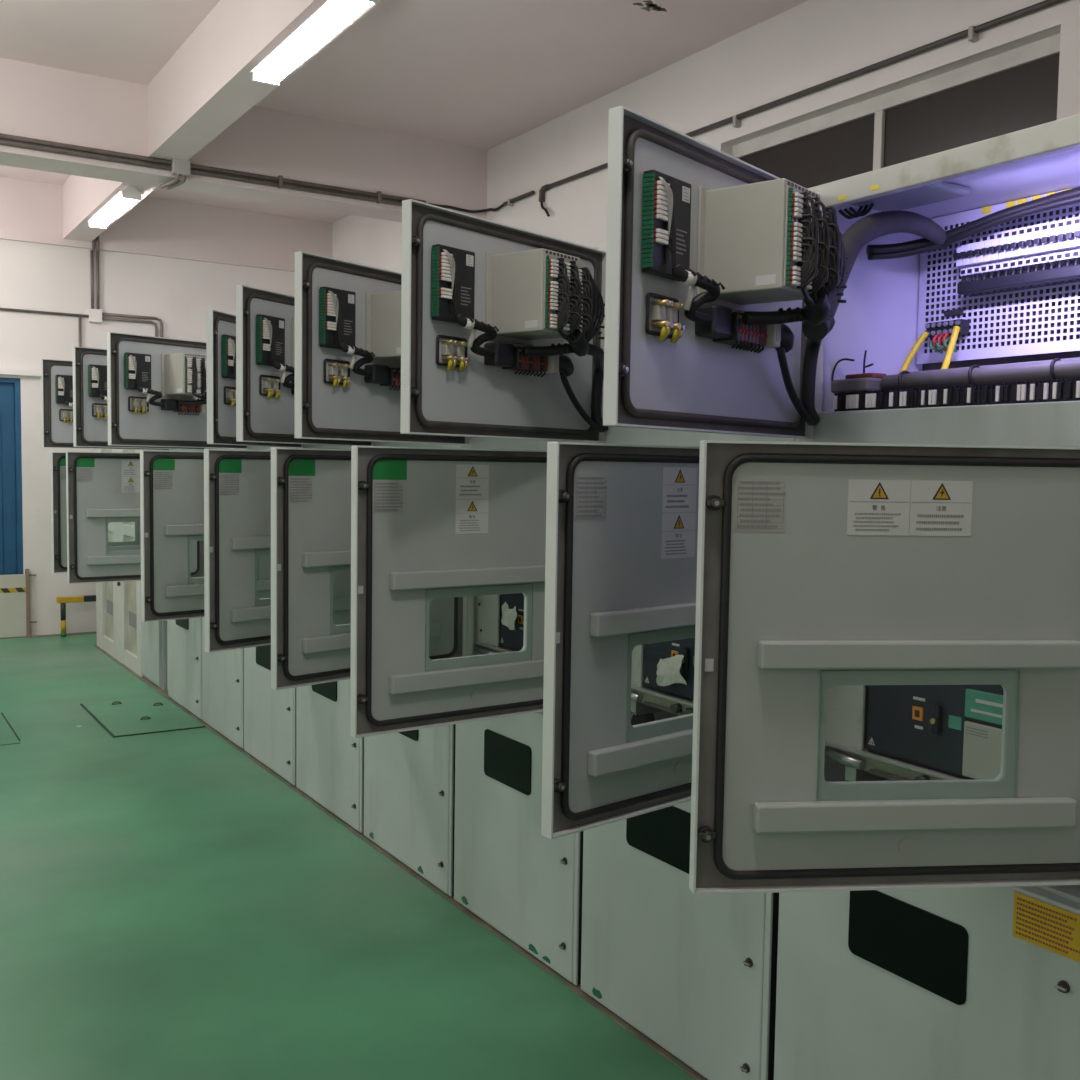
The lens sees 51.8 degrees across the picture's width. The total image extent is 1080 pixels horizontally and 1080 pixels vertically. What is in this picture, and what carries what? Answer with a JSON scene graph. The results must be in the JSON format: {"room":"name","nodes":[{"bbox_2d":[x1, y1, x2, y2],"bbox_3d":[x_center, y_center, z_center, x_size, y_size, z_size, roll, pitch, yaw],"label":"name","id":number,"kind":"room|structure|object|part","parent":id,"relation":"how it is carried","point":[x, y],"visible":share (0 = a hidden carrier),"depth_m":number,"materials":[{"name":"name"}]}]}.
{"room":"electrical room","nodes":[
{"label":"electrical room","id":0,"kind":"room"},
{"bbox_2d":[0,239,294,635],"bbox_3d":[-5.327,-1.108,9.324,7.450,3.950,0.250,-2,4,-32],"label":"wall","id":1,"kind":"structure","parent":0,"point":[33,276],"depth_m":9.88,"materials":[{"name":"paint"}]},
{"bbox_2d":[0,377,22,574],"bbox_3d":[-5.034,-0.269,9.509,1.105,2.262,0.100,-2,4,-32],"label":"door","id":2,"kind":"structure","parent":1,"relation":"in","point":[11,520],"depth_m":9.72,"materials":[{"name":"blue metal"}]},
{"bbox_2d":[0,368,40,376],"bbox_3d":[-4.821,-1.444,9.446,1.850,0.050,0.045,-2,4,-32],"label":"trim","id":3,"kind":"structure","parent":1,"relation":"attached to","point":[20,372],"depth_m":9.63,"materials":[{"name":"paint"}]},
{"bbox_2d":[0,632,96,638],"bbox_3d":[-4.718,0.848,9.799,2.300,0.004,0.350,-2,4,-32],"label":"trim","id":4,"kind":"structure","parent":1,"relation":"attached to","point":[81,633],"depth_m":9.88,"materials":[{"name":"paint"}]},
{"bbox_2d":[0,250,162,346],"bbox_3d":[-5.833,-1.893,8.763,5.588,1.275,0.050,-2,4,-32],"label":"conduit","id":5,"kind":"object","parent":1,"relation":"attached to","point":[95,315],"visible":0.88,"depth_m":9.92,"materials":[{"name":"metal"}]},
{"bbox_2d":[0,634,694,1079],"bbox_3d":[-1.767,1.385,3.820,7.850,0.200,13.750,-2,4,-32],"label":"floor","id":6,"kind":"structure","parent":0,"point":[171,908],"depth_m":3.66,"materials":[{"name":"green paint"}]},
{"bbox_2d":[0,713,19,745],"bbox_3d":[-3.304,1.095,6.336,0.540,0.005,0.848,-2,4,-32],"label":"floor hatch","id":7,"kind":"object","parent":6,"relation":"on","point":[8,736],"visible":1,"depth_m":6.31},
{"bbox_2d":[0,569,36,637],"bbox_3d":[-4.954,0.565,9.497,1.210,0.600,0.044,-2,4,-32],"label":"board","id":8,"kind":"object","parent":6,"relation":"on","point":[15,621],"visible":1,"depth_m":9.72,"materials":[{"name":"white metal"}]},
{"bbox_3d":[-4.480,0.553,9.799,0.085,0.600,0.044,-2,4,-32],"label":"post","id":9,"kind":"part","parent":8,"relation":"part of","materials":[{"name":"metal"}]},
{"bbox_2d":[57,595,95,636],"bbox_3d":[-4.000,0.672,9.976,0.610,0.353,0.054,-2,4,-32],"label":"guard rail","id":10,"kind":"object","parent":6,"relation":"on","point":[88,598],"visible":0.59,"depth_m":9.83,"materials":[{"name":"yellow metal"}]},
{"bbox_3d":[-4.216,0.705,9.841,0.044,0.300,0.044,-2,4,-32],"label":"post","id":11,"kind":"part","parent":10,"relation":"part of","materials":[{"name":"yellow metal"}]},
{"bbox_3d":[-3.998,0.523,9.967,0.610,0.053,0.054,-2,4,-32],"label":"rail","id":12,"kind":"part","parent":10,"relation":"part of","materials":[{"name":"yellow metal"}]},
{"bbox_2d":[95,449,116,658],"bbox_3d":[-3.007,-0.189,9.298,1.230,2.190,0.796,-2,4,-32],"label":"tall cabinet","id":13,"kind":"object","parent":6,"relation":"on","point":[106,592],"visible":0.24,"depth_m":9.04,"materials":[{"name":"metal"}]},
{"bbox_2d":[41,359,203,719],"bbox_3d":[-1.971,-0.032,7.115,2.128,2.192,0.796,-2,4,-32],"label":"tall cabinet","id":14,"kind":"object","parent":6,"relation":"on","point":[184,635],"visible":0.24,"depth_m":6.79,"materials":[{"name":"metal"}]},
{"bbox_2d":[59,409,72,422],"bbox_3d":[-2.889,-0.759,6.823,0.105,0.084,0.034,-2,5,-36],"label":"socket","id":15,"kind":"object","parent":14,"relation":"attached to","point":[65,415],"depth_m":6.82,"materials":[{"name":"black plastic"}]},
{"bbox_3d":[-2.670,-0.177,6.968,0.028,0.727,0.770,4,5,43],"label":"breaker door","id":16,"kind":"part","parent":14,"relation":"part of","materials":[{"name":"paint"}]},
{"bbox_3d":[-2.708,-0.838,6.976,0.770,0.535,0.028,-2,5,-36],"label":"instrument door","id":17,"kind":"part","parent":14,"relation":"part of","materials":[{"name":"paint"}]},
{"bbox_3d":[-2.220,0.667,7.009,0.051,0.780,0.774,-2,4,-32],"label":"panel","id":18,"kind":"part","parent":14,"relation":"part of","materials":[{"name":"paint"}]},
{"bbox_3d":[-2.194,-0.422,6.944,0.032,1.397,0.788,-2,4,-32],"label":"frame","id":19,"kind":"part","parent":14,"relation":"part of","materials":[{"name":"paint"}]},
{"bbox_2d":[115,449,144,676],"bbox_3d":[-2.576,-0.138,8.623,1.230,2.190,0.797,-2,4,-32],"label":"tall cabinet","id":20,"kind":"object","parent":6,"relation":"on","point":[128,592],"visible":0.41,"depth_m":8.40,"materials":[{"name":"metal"}]},
{"bbox_2d":[80,696,204,737],"bbox_3d":[-2.456,1.067,6.835,0.518,0.021,0.995,-2,4,-32],"label":"floor hatch","id":21,"kind":"object","parent":6,"relation":"on","point":[119,718],"visible":1,"depth_m":6.78,"materials":[{"name":"metal"}]},
{"bbox_2d":[141,450,166,689],"bbox_3d":[-2.208,-0.096,8.061,1.212,2.190,0.535,-2,4,-32],"label":"tall cabinet","id":22,"kind":"object","parent":6,"relation":"on","point":[153,634],"visible":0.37,"depth_m":7.67,"materials":[{"name":"metal"}]},
{"bbox_2d":[66,346,246,748],"bbox_3d":[-1.542,0.019,6.442,2.128,2.192,0.796,-2,4,-32],"label":"tall cabinet","id":23,"kind":"object","parent":6,"relation":"on","point":[103,488],"visible":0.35,"depth_m":6.19,"materials":[{"name":"metal"}]},
{"bbox_2d":[92,403,107,418],"bbox_3d":[-2.389,-0.703,6.077,0.034,0.084,0.105,4,5,44],"label":"socket","id":24,"kind":"object","parent":23,"relation":"attached to","point":[99,410],"depth_m":6.07,"materials":[{"name":"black plastic"}]},
{"bbox_3d":[-2.288,-0.131,6.344,0.770,0.727,0.028,-2,5,-37],"label":"breaker door","id":25,"kind":"part","parent":23,"relation":"part of","materials":[{"name":"paint"}]},
{"bbox_3d":[-2.236,-0.784,6.256,0.028,0.535,0.770,4,5,44],"label":"instrument door","id":26,"kind":"part","parent":23,"relation":"part of","materials":[{"name":"paint"}]},
{"bbox_3d":[-1.791,0.718,6.335,0.051,0.780,0.774,-2,4,-32],"label":"panel","id":27,"kind":"part","parent":23,"relation":"part of","materials":[{"name":"paint"}]},
{"bbox_3d":[-1.766,-0.372,6.270,0.032,1.397,0.788,-2,4,-32],"label":"frame","id":28,"kind":"part","parent":23,"relation":"part of","materials":[{"name":"paint"}]},
{"bbox_2d":[165,450,169,689],"bbox_3d":[-2.105,-0.068,7.657,0.872,2.190,0.254,-2,4,-32],"label":"filler panel","id":29,"kind":"object","parent":6,"relation":"on","point":[165,450],"visible":0.07,"depth_m":7.54,"materials":[{"name":"paint"}]},
{"bbox_2d":[107,332,295,785],"bbox_3d":[-1.100,0.069,5.775,2.099,2.192,0.798,-2,4,-32],"label":"tall cabinet","id":30,"kind":"object","parent":6,"relation":"on","point":[157,386],"visible":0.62,"depth_m":5.46,"materials":[{"name":"metal"}]},
{"bbox_2d":[128,396,148,413],"bbox_3d":[-1.936,-0.651,5.384,0.034,0.084,0.105,4,5,41],"label":"socket","id":31,"kind":"object","parent":30,"relation":"attached to","point":[136,404],"depth_m":5.38,"materials":[{"name":"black plastic"}]},
{"bbox_3d":[-1.792,-0.732,5.571,0.028,0.535,0.770,4,5,41],"label":"instrument door","id":32,"kind":"part","parent":30,"relation":"part of","materials":[{"name":"paint"}]},
{"bbox_3d":[-1.337,-0.321,5.597,0.032,1.397,0.788,-2,4,-32],"label":"frame","id":33,"kind":"part","parent":30,"relation":"part of","materials":[{"name":"paint"}]},
{"bbox_3d":[-1.362,0.768,5.662,0.051,0.780,0.774,-2,4,-32],"label":"panel","id":34,"kind":"part","parent":30,"relation":"part of","materials":[{"name":"paint"}]},
{"bbox_2d":[140,309,363,832],"bbox_3d":[-0.679,0.120,5.098,2.116,2.192,0.796,-2,4,-32],"label":"tall cabinet","id":35,"kind":"object","parent":6,"relation":"on","point":[329,761],"visible":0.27,"depth_m":4.79,"materials":[{"name":"metal"}]},
{"bbox_3d":[-1.401,-0.027,4.965,0.770,0.727,0.028,-3,5,-43],"label":"breaker door","id":36,"kind":"part","parent":35,"relation":"part of","materials":[{"name":"paint"}]},
{"bbox_2d":[224,386,235,406],"bbox_3d":[-1.263,-0.589,4.594,0.034,0.084,0.105,2,4,16],"label":"socket","id":37,"kind":"object","parent":35,"relation":"attached to","point":[229,391],"depth_m":4.57,"materials":[{"name":"black plastic"}]},
{"bbox_3d":[-1.214,-0.675,4.822,0.028,0.535,0.770,2,4,16],"label":"instrument door","id":38,"kind":"part","parent":35,"relation":"part of","materials":[{"name":"paint"}]},
{"bbox_3d":[-0.908,-0.271,4.923,0.032,1.397,0.788,-2,4,-32],"label":"frame","id":39,"kind":"part","parent":35,"relation":"part of","materials":[{"name":"paint"}]},
{"bbox_3d":[-0.933,0.819,4.989,0.051,0.780,0.774,-2,4,-32],"label":"panel","id":40,"kind":"part","parent":35,"relation":"part of","materials":[{"name":"paint"}]},
{"bbox_2d":[204,285,461,895],"bbox_3d":[-0.242,0.170,4.430,2.096,2.192,0.796,-2,4,-32],"label":"tall cabinet","id":41,"kind":"object","parent":6,"relation":"on","point":[409,776],"visible":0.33,"depth_m":4.06,"materials":[{"name":"metal"}]},
{"bbox_3d":[-0.940,0.025,4.263,0.028,0.727,0.770,4,5,40],"label":"breaker door","id":42,"kind":"part","parent":41,"relation":"part of","materials":[{"name":"paint"}]},
{"bbox_3d":[-0.947,0.135,4.257,0.005,0.214,0.337,4,5,40],"label":"glass pane","id":43,"kind":"part","parent":41,"relation":"part of","materials":[{"name":"clear glass"}]},
{"bbox_2d":[259,375,282,398],"bbox_3d":[-0.952,-0.543,3.960,0.034,0.084,0.105,3,4,28],"label":"socket","id":44,"kind":"object","parent":41,"relation":"attached to","point":[270,386],"depth_m":3.95,"materials":[{"name":"black plastic"}]},
{"bbox_3d":[-0.858,-0.627,4.175,0.028,0.535,0.770,3,4,28],"label":"instrument door","id":45,"kind":"part","parent":41,"relation":"part of","materials":[{"name":"paint"}]},
{"bbox_3d":[-0.504,0.869,4.315,0.051,0.780,0.774,-2,4,-32],"label":"panel","id":46,"kind":"part","parent":41,"relation":"part of","materials":[{"name":"paint"}]},
{"bbox_3d":[-0.479,-0.220,4.250,0.032,1.397,0.788,-2,4,-32],"label":"frame","id":47,"kind":"part","parent":41,"relation":"part of","materials":[{"name":"paint"}]},
{"bbox_2d":[94,645,707,1079],"bbox_3d":[-1.148,1.194,5.334,0.063,0.004,9.660,-2,4,-32],"label":"trim","id":48,"kind":"structure","parent":6,"relation":"on","point":[576,989],"depth_m":3.88,"materials":[{"name":"metal"}]},
{"bbox_2d":[271,247,596,984],"bbox_3d":[0.182,0.221,3.753,2.109,2.192,0.796,-2,4,-32],"label":"tall cabinet","id":49,"kind":"object","parent":6,"relation":"on","point":[526,884],"visible":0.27,"depth_m":3.45,"materials":[{"name":"metal"}]},
{"bbox_3d":[-0.537,0.185,3.599,0.005,0.214,0.337,4,5,44],"label":"glass pane","id":50,"kind":"part","parent":49,"relation":"part of","materials":[{"name":"clear glass"}]},
{"bbox_2d":[324,359,351,387],"bbox_3d":[-0.599,-0.497,3.328,0.034,0.084,0.105,4,5,35],"label":"socket","id":51,"kind":"object","parent":49,"relation":"attached to","point":[337,372],"depth_m":3.32,"materials":[{"name":"black plastic"}]},
{"bbox_3d":[-0.530,0.075,3.605,0.028,0.727,0.770,4,5,44],"label":"breaker door","id":52,"kind":"part","parent":49,"relation":"part of","materials":[{"name":"paint"}]},
{"bbox_3d":[-0.475,-0.579,3.528,0.028,0.535,0.770,4,5,35],"label":"instrument door","id":53,"kind":"part","parent":49,"relation":"part of","materials":[{"name":"paint"}]},
{"bbox_2d":[461,896,468,904],"bbox_3d":[-0.263,1.263,3.904,0.001,0.027,0.054,-2,4,-32],"label":"paint mark","id":54,"kind":"object","parent":49,"relation":"attached to","point":[464,899],"depth_m":3.90,"materials":[{"name":"green paint"}]},
{"bbox_3d":[-0.181,0.089,3.862,0.009,0.570,0.158,-2,4,-32],"label":"guide panel","id":55,"kind":"part","parent":49,"relation":"part of","materials":[{"name":"paint"}]},
{"bbox_2d":[475,593,523,653],"bbox_3d":[0.107,0.167,3.725,0.402,0.700,0.640,-2,4,-32],"label":"circuit breaker","id":56,"kind":"object","parent":49,"relation":"in","point":[511,640],"visible":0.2,"depth_m":3.74,"materials":[{"name":"grey metal"}]},
{"bbox_2d":[501,602,516,629],"bbox_3d":[-0.103,0.253,3.693,0.020,0.090,0.098,-2,5,-36],"label":"cloth","id":57,"kind":"object","parent":56,"relation":"hanging from","point":[509,616],"visible":1,"depth_m":3.69,"materials":[{"name":"white fabric"}]},
{"bbox_3d":[-0.075,0.919,3.642,0.051,0.780,0.774,-2,4,-32],"label":"panel","id":58,"kind":"part","parent":49,"relation":"part of","materials":[{"name":"paint"}]},
{"bbox_3d":[-0.050,-0.170,3.576,0.032,1.397,0.788,-2,4,-32],"label":"frame","id":59,"kind":"part","parent":49,"relation":"part of","materials":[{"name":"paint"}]},
{"bbox_2d":[528,944,537,953],"bbox_3d":[-0.022,1.294,3.525,0.001,0.022,0.062,-2,4,-32],"label":"paint mark","id":60,"kind":"object","parent":49,"relation":"attached to","point":[532,948],"depth_m":3.52,"materials":[{"name":"green paint"}]},
{"bbox_2d":[542,956,549,963],"bbox_3d":[0.020,1.302,3.459,0.001,0.016,0.046,-2,4,-32],"label":"paint mark","id":61,"kind":"object","parent":49,"relation":"attached to","point":[545,959],"depth_m":3.46,"materials":[{"name":"green paint"}]},
{"bbox_2d":[350,199,794,1079],"bbox_3d":[0.602,0.271,3.074,2.129,2.192,0.796,-2,4,-32],"label":"tall cabinet","id":62,"kind":"object","parent":6,"relation":"on","point":[503,326],"visible":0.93,"depth_m":2.85,"materials":[{"name":"metal"}]},
{"bbox_3d":[-0.149,0.121,2.984,0.770,0.727,0.028,-2,5,-35],"label":"breaker door","id":63,"kind":"part","parent":62,"relation":"part of","materials":[{"name":"paint"}]},
{"bbox_2d":[436,335,469,371],"bbox_3d":[-0.204,-0.448,2.678,0.034,0.084,0.105,4,5,39],"label":"socket","id":64,"kind":"object","parent":62,"relation":"attached to","point":[452,351],"depth_m":2.67,"materials":[{"name":"black plastic"}]},
{"bbox_3d":[-0.159,0.231,2.979,0.337,0.214,0.005,-2,5,-35],"label":"glass pane","id":65,"kind":"part","parent":62,"relation":"part of","materials":[{"name":"clear glass"}]},
{"bbox_3d":[-0.067,-0.530,2.869,0.028,0.535,0.770,4,5,39],"label":"instrument door","id":66,"kind":"part","parent":62,"relation":"part of","materials":[{"name":"paint"}]},
{"bbox_2d":[592,987,601,998],"bbox_3d":[0.166,1.315,3.229,0.001,0.024,0.050,-2,4,-32],"label":"paint mark","id":67,"kind":"object","parent":62,"relation":"attached to","point":[596,991],"depth_m":3.23,"materials":[{"name":"green paint"}]},
{"bbox_3d":[0.247,0.139,3.189,0.009,0.570,0.158,-2,4,-32],"label":"guide panel","id":68,"kind":"part","parent":62,"relation":"part of","materials":[{"name":"paint"}]},
{"bbox_2d":[631,638,694,725],"bbox_3d":[0.536,0.218,3.052,0.402,0.700,0.640,-2,4,-32],"label":"truck","id":69,"kind":"object","parent":62,"relation":"in","point":[675,698],"visible":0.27,"depth_m":3.05,"materials":[{"name":"grey metal"}]},
{"bbox_2d":[656,655,686,685],"bbox_3d":[0.349,0.352,2.985,0.022,0.099,0.122,-2,4,-32],"label":"cloth","id":70,"kind":"object","parent":69,"relation":"hanging from","point":[668,673],"visible":1,"depth_m":2.99,"materials":[{"name":"white fabric"}]},
{"bbox_3d":[0.385,0.319,2.962,0.022,0.065,0.018,-2,4,-32],"label":"handle","id":71,"kind":"part","parent":69,"relation":"part of","materials":[{"name":"black plastic"}]},
{"bbox_3d":[0.353,0.970,2.968,0.051,0.780,0.774,-2,4,-32],"label":"panel","id":72,"kind":"part","parent":62,"relation":"part of","materials":[{"name":"paint"}]},
{"bbox_3d":[0.379,-0.119,2.903,0.032,1.397,0.788,-2,4,-32],"label":"frame","id":73,"kind":"part","parent":62,"relation":"part of","materials":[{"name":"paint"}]},
{"bbox_2d":[541,106,1079,1079],"bbox_3d":[1.034,0.322,2.403,2.121,2.192,0.796,-2,4,-32],"label":"tall cabinet","id":74,"kind":"object","parent":6,"relation":"on","point":[933,298],"visible":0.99,"depth_m":2.18,"materials":[{"name":"metal"}]},
{"bbox_3d":[0.306,0.174,2.280,0.770,0.727,0.028,-2,5,-41],"label":"breaker door","id":75,"kind":"part","parent":74,"relation":"part of","materials":[{"name":"paint"}]},
{"bbox_3d":[0.297,0.284,2.274,0.337,0.214,0.005,-2,5,-41],"label":"glass pane","id":76,"kind":"part","parent":74,"relation":"part of","materials":[{"name":"clear glass"}]},
{"bbox_2d":[645,293,684,342],"bbox_3d":[0.230,-0.397,2.001,0.034,0.084,0.105,4,5,39],"label":"socket","id":77,"kind":"object","parent":74,"relation":"attached to","point":[662,310],"depth_m":1.99,"materials":[{"name":"black plastic"}]},
{"bbox_3d":[0.365,-0.479,2.193,0.028,0.535,0.770,4,5,39],"label":"instrument door","id":78,"kind":"part","parent":74,"relation":"part of","materials":[{"name":"paint"}]},
{"bbox_3d":[0.676,0.190,2.515,0.009,0.570,0.158,-2,4,-32],"label":"guide panel","id":79,"kind":"part","parent":74,"relation":"part of","materials":[{"name":"paint"}]},
{"bbox_2d":[825,685,1003,780],"bbox_3d":[0.965,0.268,2.378,0.402,0.700,0.640,-2,4,-32],"label":"circuit breaker","id":80,"kind":"object","parent":74,"relation":"in","point":[915,732],"visible":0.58,"depth_m":2.31,"materials":[{"name":"grey plastic"}]},
{"bbox_3d":[0.814,0.369,2.289,0.022,0.065,0.018,-2,4,-32],"label":"handle","id":81,"kind":"part","parent":80,"relation":"part of","materials":[{"name":"black plastic"}]},
{"bbox_3d":[0.782,1.020,2.295,0.051,0.780,0.774,-2,4,-32],"label":"panel","id":82,"kind":"part","parent":74,"relation":"part of","materials":[{"name":"paint"}]},
{"bbox_3d":[0.808,-0.069,2.229,0.032,1.397,0.788,-2,4,-32],"label":"frame","id":83,"kind":"part","parent":74,"relation":"part of","materials":[{"name":"paint"}]},
{"bbox_3d":[1.119,-0.576,2.388,0.002,0.344,0.742,-2,4,-32],"label":"mounting plate","id":84,"kind":"part","parent":74,"relation":"part of","materials":[{"name":"white metal"}]},
{"bbox_3d":[1.141,-0.493,2.409,0.002,0.500,0.748,-2,4,-32],"label":"panel","id":85,"kind":"part","parent":74,"relation":"part of","materials":[{"name":"metal"}]},
{"bbox_3d":[1.123,-0.595,2.322,0.062,0.102,0.585,-2,4,-32],"label":"din rail","id":86,"kind":"part","parent":74,"relation":"part of","materials":[{"name":"metal"}]},
{"bbox_2d":[689,440,1079,894],"bbox_3d":[1.404,0.361,1.877,2.062,2.192,1.113,-2,4,-32],"label":"tall cabinet","id":87,"kind":"object","parent":6,"relation":"on","point":[821,566],"visible":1,"depth_m":1.80,"materials":[{"name":"metal"}]},
{"bbox_3d":[0.618,0.318,1.818,0.337,0.214,0.005,0,4,-6],"label":"glass pane","id":88,"kind":"part","parent":87,"relation":"part of","materials":[{"name":"clear glass"}]},
{"bbox_2d":[0,0,807,222],"bbox_3d":[-1.662,-2.756,3.576,7.950,0.200,13.750,-2,4,-32],"label":"ceiling","id":89,"kind":"structure","parent":0,"point":[481,74],"depth_m":6.47,"materials":[{"name":"paint"}]},
{"bbox_2d":[0,177,331,271],"bbox_3d":[-5.221,-2.812,9.086,7.450,0.515,0.050,-2,4,-32],"label":"beam","id":90,"kind":"structure","parent":89,"relation":"attached to","point":[30,211],"depth_m":10.26,"materials":[{"name":"paint"}]},
{"bbox_2d":[92,236,98,251],"bbox_3d":[-3.939,-2.635,9.865,0.062,0.150,0.026,-2,4,-32],"label":"conduit","id":91,"kind":"object","parent":90,"relation":"attached to","point":[97,238],"visible":0.65,"depth_m":9.86,"materials":[{"name":"grey metal"}]},
{"bbox_2d":[62,0,376,241],"bbox_3d":[-0.533,-2.451,4.228,0.230,0.460,13.200,-2,4,-32],"label":"ceiling beam","id":92,"kind":"structure","parent":89,"relation":"attached to","point":[207,84],"depth_m":6.14,"materials":[{"name":"paint"}]},
{"bbox_2d":[87,186,142,228],"bbox_3d":[-3.204,-2.488,8.358,0.150,0.085,1.220,-2,4,-32],"label":"lamp","id":93,"kind":"object","parent":92,"relation":"attached to","point":[124,199],"visible":1,"depth_m":8.24,"materials":[{"name":"white plastic"}]},
{"bbox_2d":[250,0,380,86],"bbox_3d":[-1.016,-2.231,4.923,0.150,0.085,1.220,-2,4,-32],"label":"lamp","id":94,"kind":"object","parent":92,"relation":"attached to","point":[332,16],"visible":1,"depth_m":4.91,"materials":[{"name":"white plastic"}]},
{"bbox_2d":[0,57,487,221],"bbox_3d":[-3.637,-2.608,6.600,7.450,0.550,0.340,-2,4,-32],"label":"beam","id":95,"kind":"structure","parent":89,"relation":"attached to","point":[41,102],"depth_m":7.51,"materials":[{"name":"paint"}]},
{"bbox_2d":[0,133,425,205],"bbox_3d":[-3.759,-2.364,6.402,6.820,0.174,0.257,-2,4,-32],"label":"conduit","id":96,"kind":"object","parent":95,"relation":"attached to","point":[178,167],"visible":0.96,"depth_m":7.22,"materials":[{"name":"grey metal"}]},
{"bbox_2d":[633,1,666,11],"bbox_3d":[0.574,-2.764,5.777,0.094,0.003,0.193,4,5,43],"label":"ceiling fixture","id":97,"kind":"object","parent":89,"relation":"attached to","point":[649,4],"depth_m":5.76,"materials":[{"name":"black"}]},
{"bbox_2d":[332,0,1079,272],"bbox_3d":[1.535,-0.771,5.761,0.300,3.950,13.750,-2,4,-32],"label":"wall","id":98,"kind":"structure","parent":0,"point":[811,43],"depth_m":6.02,"materials":[{"name":"paint"}]},
{"bbox_2d":[428,190,534,212],"bbox_3d":[-0.427,-2.459,8.022,0.510,0.056,0.674,-2,4,-32],"label":"conduit","id":99,"kind":"object","parent":98,"relation":"attached to","point":[510,202],"visible":0.93,"depth_m":8.21,"materials":[{"name":"grey metal"}]},
{"bbox_2d":[539,0,1065,216],"bbox_3d":[2.065,-2.112,4.548,0.042,0.229,7.710,-2,4,-32],"label":"conduit","id":100,"kind":"object","parent":98,"relation":"attached to","point":[972,31],"visible":0.79,"depth_m":5.37,"materials":[{"name":"grey metal"}]},
{"bbox_2d":[732,33,1060,188],"bbox_3d":[1.648,-1.819,5.457,0.050,0.685,2.050,-2,4,-32],"label":"window","id":101,"kind":"structure","parent":98,"relation":"in","point":[1016,89],"depth_m":5.22,"materials":[{"name":"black glass"}]},
{"bbox_3d":[1.383,-1.838,5.869,0.006,0.560,0.980,-2,4,-32],"label":"pane","id":102,"kind":"part","parent":101,"relation":"part of","materials":[{"name":"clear glass"}]},
{"bbox_3d":[1.922,-1.774,5.023,0.006,0.560,0.930,-2,4,-32],"label":"pane","id":103,"kind":"part","parent":101,"relation":"part of","materials":[{"name":"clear glass"}]}
]}

